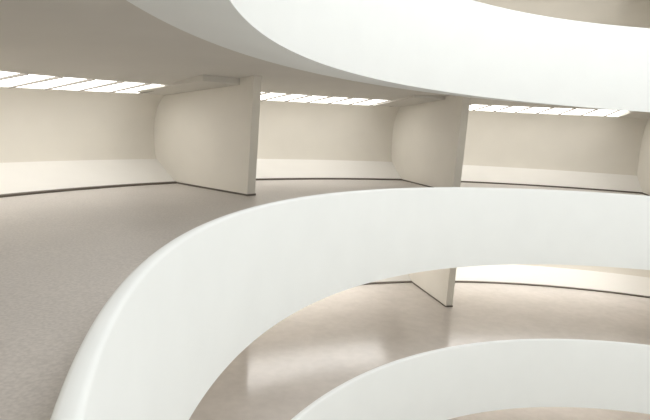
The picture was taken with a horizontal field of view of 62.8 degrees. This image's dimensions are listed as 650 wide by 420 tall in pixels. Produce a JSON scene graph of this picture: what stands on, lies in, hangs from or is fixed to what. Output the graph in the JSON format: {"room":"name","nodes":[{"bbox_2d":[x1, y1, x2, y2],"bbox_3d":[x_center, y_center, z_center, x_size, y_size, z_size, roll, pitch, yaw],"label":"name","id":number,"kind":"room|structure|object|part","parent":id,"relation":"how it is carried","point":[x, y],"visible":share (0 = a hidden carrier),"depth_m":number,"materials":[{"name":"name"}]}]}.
{"room":"art museum gallery","nodes":[
{"label":"art museum gallery","id":0,"kind":"room"},
{"bbox_2d":[0,0,608,109],"bbox_3d":[6.979,-1.129,4.030,25.220,1.344,25.220,3,9,0],"label":"ceiling","id":1,"kind":"structure","parent":0,"point":[108,40],"depth_m":7.73,"materials":[{"name":"paint"}]},
{"bbox_2d":[0,180,646,419],"bbox_3d":[6.869,1.275,4.423,27.020,1.194,27.020,3,9,0],"label":"floor","id":2,"kind":"structure","parent":0,"point":[63,255],"depth_m":5.83,"materials":[{"name":"concrete"}]},
{"bbox_2d":[135,75,261,195],"bbox_3d":[-3.086,-1.787,11.784,3.580,2.633,1.175,10,12,39],"label":"wall","id":3,"kind":"structure","parent":2,"relation":"on","point":[206,127],"depth_m":11.69,"materials":[{"name":"paint"}]},
{"bbox_2d":[50,187,649,419],"bbox_3d":[6.849,1.704,4.493,18.010,2.944,18.010,3,9,0],"label":"parapet","id":4,"kind":"object","parent":2,"relation":"on","point":[165,335],"visible":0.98,"depth_m":7.56,"materials":[{"name":"white paint"}]},
{"bbox_2d":[374,95,469,186],"bbox_3d":[2.532,-2.152,15.666,1.175,2.818,4.030,-1,10,-19],"label":"wall","id":5,"kind":"structure","parent":2,"relation":"on","point":[429,132],"depth_m":15.21,"materials":[{"name":"paint"}]},
{"bbox_2d":[0,87,647,193],"bbox_3d":[6.907,0.435,4.285,28.920,2.898,28.920,3,9,0],"label":"wall","id":6,"kind":"structure","parent":0,"point":[51,139],"depth_m":16.14,"materials":[{"name":"beige paint"}]},
{"bbox_2d":[0,73,620,116],"bbox_3d":[6.970,-0.933,4.062,27.940,0.522,27.940,3,9,0],"label":"trim","id":7,"kind":"structure","parent":6,"relation":"attached to","point":[19,74],"depth_m":11.32,"materials":[{"name":"metal"}]},
{"bbox_2d":[0,71,625,116],"bbox_3d":[6.970,-0.939,4.061,27.940,0.490,27.940,3,9,0],"label":"window","id":8,"kind":"structure","parent":6,"relation":"in","point":[10,82],"depth_m":13.71,"materials":[{"name":"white glass"}]},
{"bbox_2d":[0,178,642,197],"bbox_3d":[6.870,1.253,4.419,27.140,1.239,27.140,3,9,0],"label":"baseboard","id":9,"kind":"structure","parent":6,"relation":"attached to","point":[170,182],"depth_m":14.85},
{"bbox_2d":[189,282,649,419],"bbox_3d":[6.706,4.847,5.006,28.400,1.194,28.400,3,9,0],"label":"floor","id":10,"kind":"structure","parent":0,"point":[337,338],"depth_m":14.24,"materials":[{"name":"concrete"}]},
{"bbox_2d":[409,268,456,306],"bbox_3d":[2.995,1.287,17.276,1.175,2.831,3.850,0,10,-15],"label":"wall","id":11,"kind":"structure","parent":10,"relation":"on","point":[439,284],"depth_m":16.60,"materials":[{"name":"paint"}]},
{"bbox_2d":[291,339,649,419],"bbox_3d":[6.687,5.276,5.077,18.030,2.944,18.030,3,9,0],"label":"parapet","id":12,"kind":"object","parent":10,"relation":"attached to","point":[451,382],"visible":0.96,"depth_m":12.65,"materials":[{"name":"white paint"}]},
{"bbox_2d":[374,264,649,295],"bbox_3d":[6.745,4.007,4.869,30.300,2.898,30.300,3,9,0],"label":"wall","id":13,"kind":"structure","parent":0,"point":[623,280],"depth_m":19.25,"materials":[{"name":"beige paint"}]},
{"bbox_2d":[363,281,649,297],"bbox_3d":[6.707,4.825,5.003,28.520,1.239,28.520,3,9,0],"label":"baseboard","id":14,"kind":"structure","parent":13,"relation":"attached to","point":[387,282],"depth_m":18.85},
{"bbox_2d":[448,407,649,419],"bbox_3d":[6.543,8.419,5.590,28.400,1.194,28.400,3,9,0],"label":"floor","id":15,"kind":"structure","parent":0,"point":[532,413],"depth_m":17.36,"materials":[{"name":"concrete"}]},
{"bbox_2d":[477,0,649,27],"bbox_3d":[7.077,-3.285,3.677,28.920,3.198,28.920,3,9,0],"label":"wall","id":16,"kind":"structure","parent":0,"point":[629,13],"depth_m":17.52,"materials":[{"name":"beige paint"}]},
{"bbox_2d":[618,111,649,195],"bbox_3d":[9.789,-1.850,16.192,1.175,2.930,4.030,5,10,15],"label":"wall","id":17,"kind":"structure","parent":0,"point":[643,172],"depth_m":17.31,"materials":[{"name":"paint"}]},
{"bbox_3d":[10.230,-1.722,16.089,0.220,2.750,4.030,5,10,15],"label":"fin panel","id":18,"kind":"part","parent":17,"relation":"part of","materials":[{"name":"paint"}]},
{"bbox_3d":[7.032,-2.297,3.839,27.020,1.194,27.020,3,9,0],"label":"floor","id":19,"kind":"structure","parent":0,"visible":0},
{"bbox_2d":[127,0,649,111],"bbox_3d":[7.012,-1.868,3.909,17.176,2.944,17.176,3,9,0],"label":"parapet","id":20,"kind":"object","parent":19,"relation":"attached to","point":[465,48],"visible":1,"depth_m":9.70,"materials":[{"name":"white paint"}]}
]}

